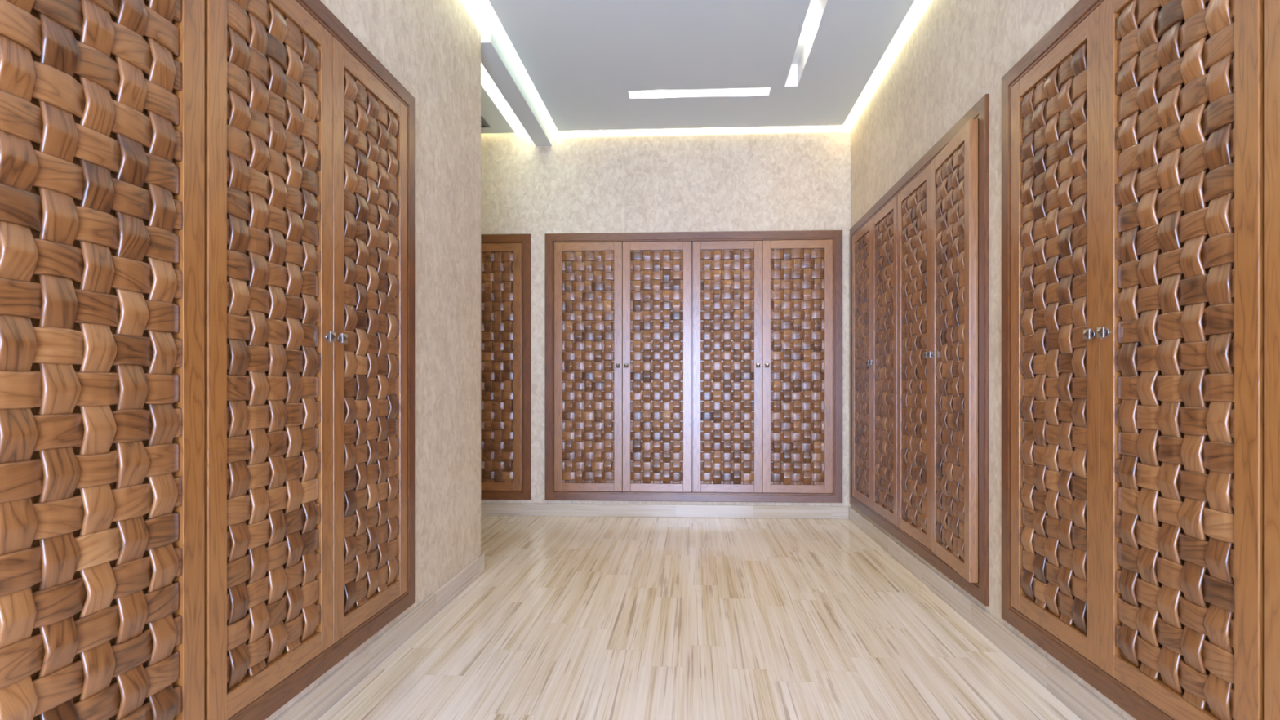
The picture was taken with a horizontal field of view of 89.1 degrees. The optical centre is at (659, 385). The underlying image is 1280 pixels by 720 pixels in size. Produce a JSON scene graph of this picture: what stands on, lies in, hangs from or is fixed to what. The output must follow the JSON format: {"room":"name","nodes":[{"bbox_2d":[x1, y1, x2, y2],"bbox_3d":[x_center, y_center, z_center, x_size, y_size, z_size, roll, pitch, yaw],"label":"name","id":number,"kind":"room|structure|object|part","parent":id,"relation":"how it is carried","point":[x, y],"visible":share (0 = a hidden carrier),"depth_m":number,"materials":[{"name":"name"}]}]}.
{"room":"changing room","nodes":[
{"label":"changing room","id":0,"kind":"room"},
{"bbox_2d":[265,0,480,719],"bbox_3d":[-1.203,-0.585,0.948,0.160,3.230,5.290,0,0,3],"label":"wall","id":1,"kind":"structure","parent":0,"point":[432,48],"depth_m":3.02,"materials":[{"name":"paint"}]},
{"bbox_2d":[0,0,414,719],"bbox_3d":[-1.106,-0.145,1.547,0.112,2.100,2.314,0,0,3],"label":"wardrobe","id":2,"kind":"object","parent":1,"relation":"attached to","point":[207,206],"visible":1,"depth_m":1.52,"materials":[{"name":"brown wood"}]},
{"bbox_3d":[-1.105,-0.145,1.271,0.038,1.836,0.422,0,0,3],"label":"woven panel","id":3,"kind":"part","parent":2,"relation":"part of","materials":[{"name":"brown wood"}]},
{"bbox_3d":[-1.109,-0.145,1.272,0.036,1.954,0.536,0,0,3],"label":"door","id":4,"kind":"part","parent":2,"relation":"part of","materials":[{"name":"brown wood"}]},
{"bbox_3d":[-1.082,-0.145,1.821,0.036,1.954,0.536,0,0,3],"label":"door","id":5,"kind":"part","parent":2,"relation":"part of","materials":[{"name":"brown wood"}]},
{"bbox_3d":[-1.078,-0.145,1.821,0.038,1.836,0.422,0,0,3],"label":"woven panel","id":6,"kind":"part","parent":2,"relation":"part of","materials":[{"name":"brown wood"}]},
{"bbox_3d":[-1.112,-0.145,1.547,0.071,2.100,2.314,0,0,3],"label":"frame","id":7,"kind":"part","parent":2,"relation":"part of","materials":[{"name":"brown wood"}]},
{"bbox_3d":[-1.038,-0.153,2.055,0.028,0.031,0.031,0,0,3],"label":"knob","id":8,"kind":"part","parent":2,"relation":"part of","materials":[{"name":"silver metal"}]},
{"bbox_3d":[-1.034,-0.153,2.123,0.028,0.031,0.031,0,0,3],"label":"knob","id":9,"kind":"part","parent":2,"relation":"part of","materials":[{"name":"silver metal"}]},
{"bbox_3d":[-1.054,-0.145,2.360,0.036,1.954,0.536,0,0,3],"label":"door","id":10,"kind":"part","parent":2,"relation":"part of","materials":[{"name":"brown wood"}]},
{"bbox_3d":[-1.049,-0.145,2.360,0.038,1.836,0.422,0,0,3],"label":"woven panel","id":11,"kind":"part","parent":2,"relation":"part of","materials":[{"name":"brown wood"}]},
{"bbox_2d":[274,553,484,719],"bbox_3d":[-1.111,0.981,1.031,0.016,0.098,5.146,0,0,3],"label":"baseboard","id":12,"kind":"structure","parent":1,"relation":"attached to","point":[313,704],"depth_m":2.37,"materials":[{"name":"wood"}]},
{"bbox_2d":[480,0,551,146],"bbox_3d":[-0.956,-2.045,4.360,0.130,0.310,1.550,0,0,3],"label":"ceiling light","id":13,"kind":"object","parent":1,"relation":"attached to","point":[500,59],"depth_m":4.10,"materials":[{"name":"white plastic"}]},
{"bbox_2d":[480,107,850,506],"bbox_3d":[-0.520,-0.585,5.193,3.990,3.230,0.160,0,0,3],"label":"wall","id":14,"kind":"structure","parent":0,"point":[766,178],"depth_m":5.08,"materials":[{"name":"paint"}]},
{"bbox_2d":[480,233,531,500],"bbox_3d":[-1.630,-0.145,5.184,1.224,2.100,0.112,0,0,3],"label":"wardrobe","id":15,"kind":"object","parent":14,"relation":"attached to","point":[505,259],"visible":0.34,"depth_m":5.14,"materials":[{"name":"brown wood"}]},
{"bbox_3d":[-1.361,-0.145,5.155,0.422,1.836,0.038,0,0,3],"label":"woven panel","id":16,"kind":"part","parent":15,"relation":"part of","materials":[{"name":"brown wood"}]},
{"bbox_2d":[480,502,848,519],"bbox_3d":[-0.452,0.981,5.102,3.814,0.098,0.016,0,0,3],"label":"baseboard","id":17,"kind":"structure","parent":14,"relation":"attached to","point":[486,508],"depth_m":5.07,"materials":[{"name":"wood"}]},
{"bbox_2d":[544,230,842,502],"bbox_3d":[0.250,-0.145,5.088,2.314,2.100,0.112,0,0,3],"label":"wardrobe","id":18,"kind":"object","parent":14,"relation":"attached to","point":[700,366],"visible":1,"depth_m":5.06,"materials":[{"name":"brown wood"}]},
{"bbox_3d":[-0.565,-0.145,5.120,0.536,1.954,0.036,0,0,3],"label":"door","id":19,"kind":"part","parent":18,"relation":"part of","materials":[{"name":"brown wood"}]},
{"bbox_3d":[-0.565,-0.145,5.115,0.422,1.836,0.038,0,0,3],"label":"woven panel","id":20,"kind":"part","parent":18,"relation":"part of","materials":[{"name":"brown wood"}]},
{"bbox_3d":[-0.025,-0.145,5.091,0.536,1.954,0.036,0,0,3],"label":"door","id":21,"kind":"part","parent":18,"relation":"part of","materials":[{"name":"brown wood"}]},
{"bbox_3d":[-0.025,-0.145,5.087,0.422,1.836,0.038,0,0,3],"label":"woven panel","id":22,"kind":"part","parent":18,"relation":"part of","materials":[{"name":"brown wood"}]},
{"bbox_3d":[0.524,-0.145,5.059,0.422,1.836,0.038,0,0,3],"label":"woven panel","id":23,"kind":"part","parent":18,"relation":"part of","materials":[{"name":"brown wood"}]},
{"bbox_3d":[0.524,-0.145,5.064,0.536,1.954,0.036,0,0,3],"label":"door","id":24,"kind":"part","parent":18,"relation":"part of","materials":[{"name":"brown wood"}]},
{"bbox_3d":[1.063,-0.145,5.035,0.536,1.954,0.036,0,0,3],"label":"door","id":25,"kind":"part","parent":18,"relation":"part of","materials":[{"name":"brown wood"}]},
{"bbox_3d":[1.063,-0.145,5.031,0.422,1.836,0.038,0,0,3],"label":"woven panel","id":26,"kind":"part","parent":18,"relation":"part of","materials":[{"name":"brown wood"}]},
{"bbox_2d":[480,0,915,133],"bbox_3d":[-0.615,-2.115,1.774,4.150,0.270,7.000,0,0,3],"label":"ceiling","id":27,"kind":"structure","parent":0,"point":[582,59],"depth_m":3.93,"materials":[{"name":"white paint"}]},
{"bbox_2d":[480,115,490,127],"bbox_3d":[-1.452,-1.976,4.881,0.300,0.009,0.200,0,0,3],"label":"ceiling vent","id":28,"kind":"object","parent":27,"relation":"in","point":[484,122],"visible":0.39,"depth_m":4.90,"materials":[{"name":"grey"}]},
{"bbox_2d":[627,87,771,98],"bbox_3d":[0.264,-2.055,4.405,0.957,0.150,0.121,0,0,3],"label":"light","id":29,"kind":"object","parent":27,"relation":"attached to","point":[757,91],"visible":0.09,"depth_m":4.46,"materials":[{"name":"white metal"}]},
{"bbox_2d":[784,0,828,86],"bbox_3d":[0.818,-2.055,3.312,0.093,0.150,1.997,0,0,3],"label":"light","id":30,"kind":"object","parent":27,"relation":"attached to","point":[815,10],"visible":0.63,"depth_m":3.91,"materials":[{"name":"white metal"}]},
{"bbox_2d":[317,515,1081,719],"bbox_3d":[-0.615,1.060,1.774,4.150,0.060,7.000,0,0,3],"label":"floor","id":31,"kind":"structure","parent":0,"point":[566,617],"depth_m":2.68,"materials":[{"name":"wood"}]},
{"bbox_2d":[850,0,1136,719],"bbox_3d":[1.377,-0.585,1.672,0.160,3.230,7.000,0,0,3],"label":"wall","id":32,"kind":"structure","parent":0,"point":[944,56],"depth_m":3.00,"materials":[{"name":"paint"}]},
{"bbox_2d":[849,93,988,606],"bbox_3d":[1.418,-0.145,3.818,0.118,2.100,2.314,0,0,3],"label":"wardrobe","id":33,"kind":"object","parent":32,"relation":"attached to","point":[919,255],"visible":1,"depth_m":3.32,"materials":[{"name":"brown wood"}]},
{"bbox_3d":[1.453,-0.145,4.633,0.036,1.954,0.536,0,0,3],"label":"door","id":34,"kind":"part","parent":33,"relation":"part of","materials":[{"name":"brown wood"}]},
{"bbox_3d":[1.449,-0.145,4.633,0.038,1.836,0.422,0,0,3],"label":"woven panel","id":35,"kind":"part","parent":33,"relation":"part of","materials":[{"name":"brown wood"}]},
{"bbox_3d":[1.420,-0.145,4.094,0.038,1.836,0.422,0,0,3],"label":"woven panel","id":36,"kind":"part","parent":33,"relation":"part of","materials":[{"name":"brown wood"}]},
{"bbox_3d":[1.425,-0.145,4.093,0.036,1.954,0.536,0,0,3],"label":"door","id":37,"kind":"part","parent":33,"relation":"part of","materials":[{"name":"brown wood"}]},
{"bbox_3d":[1.393,-0.145,3.544,0.038,1.836,0.422,0,0,3],"label":"woven panel","id":38,"kind":"part","parent":33,"relation":"part of","materials":[{"name":"brown wood"}]},
{"bbox_3d":[1.397,-0.145,3.544,0.036,1.954,0.536,0,0,3],"label":"door","id":39,"kind":"part","parent":33,"relation":"part of","materials":[{"name":"brown wood"}]},
{"bbox_3d":[1.353,-0.153,3.310,0.028,0.031,0.031,0,0,3],"label":"knob","id":40,"kind":"part","parent":33,"relation":"part of","materials":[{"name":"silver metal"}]},
{"bbox_3d":[1.346,-0.153,3.242,0.028,0.031,0.031,0,0,6],"label":"knob","id":41,"kind":"part","parent":33,"relation":"part of","materials":[{"name":"silver metal"}]},
{"bbox_3d":[1.347,-0.145,3.005,0.038,1.836,0.422,0,0,6],"label":"woven panel","id":42,"kind":"part","parent":33,"relation":"part of","materials":[{"name":"brown wood"}]},
{"bbox_3d":[1.352,-0.145,3.004,0.036,1.954,0.536,0,0,6],"label":"door","id":43,"kind":"part","parent":33,"relation":"part of","materials":[{"name":"brown wood"}]},
{"bbox_2d":[848,506,1127,719],"bbox_3d":[1.290,0.981,1.676,0.016,0.098,6.680,0,0,3],"label":"baseboard","id":44,"kind":"structure","parent":32,"relation":"attached to","point":[1082,702],"depth_m":2.50,"materials":[{"name":"wood"}]},
{"bbox_2d":[1001,0,1279,719],"bbox_3d":[1.296,-0.145,1.368,0.112,2.100,2.314,0,0,3],"label":"wardrobe","id":45,"kind":"object","parent":32,"relation":"attached to","point":[1140,139],"visible":1,"depth_m":1.73,"materials":[{"name":"brown wood"}]},
{"bbox_3d":[1.323,-0.145,2.183,0.038,1.836,0.422,0,0,3],"label":"woven panel","id":46,"kind":"part","parent":45,"relation":"part of","materials":[{"name":"brown wood"}]},
{"bbox_3d":[1.327,-0.145,2.183,0.036,1.954,0.536,0,0,3],"label":"door","id":47,"kind":"part","parent":45,"relation":"part of","materials":[{"name":"brown wood"}]},
{"bbox_3d":[1.301,-0.145,1.368,0.071,2.100,2.314,0,0,3],"label":"frame","id":48,"kind":"part","parent":45,"relation":"part of","materials":[{"name":"brown wood"}]},
{"bbox_3d":[1.284,-0.153,1.949,0.028,0.031,0.031,0,0,3],"label":"knob","id":49,"kind":"part","parent":45,"relation":"part of","materials":[{"name":"silver metal"}]},
{"bbox_3d":[1.279,-0.153,1.881,0.028,0.031,0.031,0,0,3],"label":"knob","id":50,"kind":"part","parent":45,"relation":"part of","materials":[{"name":"silver metal"}]},
{"bbox_3d":[1.294,-0.145,1.644,0.038,1.836,0.422,0,0,3],"label":"woven panel","id":51,"kind":"part","parent":45,"relation":"part of","materials":[{"name":"brown wood"}]},
{"bbox_3d":[1.299,-0.145,1.644,0.036,1.954,0.536,0,0,3],"label":"door","id":52,"kind":"part","parent":45,"relation":"part of","materials":[{"name":"brown wood"}]},
{"bbox_3d":[1.272,-0.145,1.094,0.036,1.954,0.536,0,0,3],"label":"door","id":53,"kind":"part","parent":45,"relation":"part of","materials":[{"name":"brown wood"}]}
]}

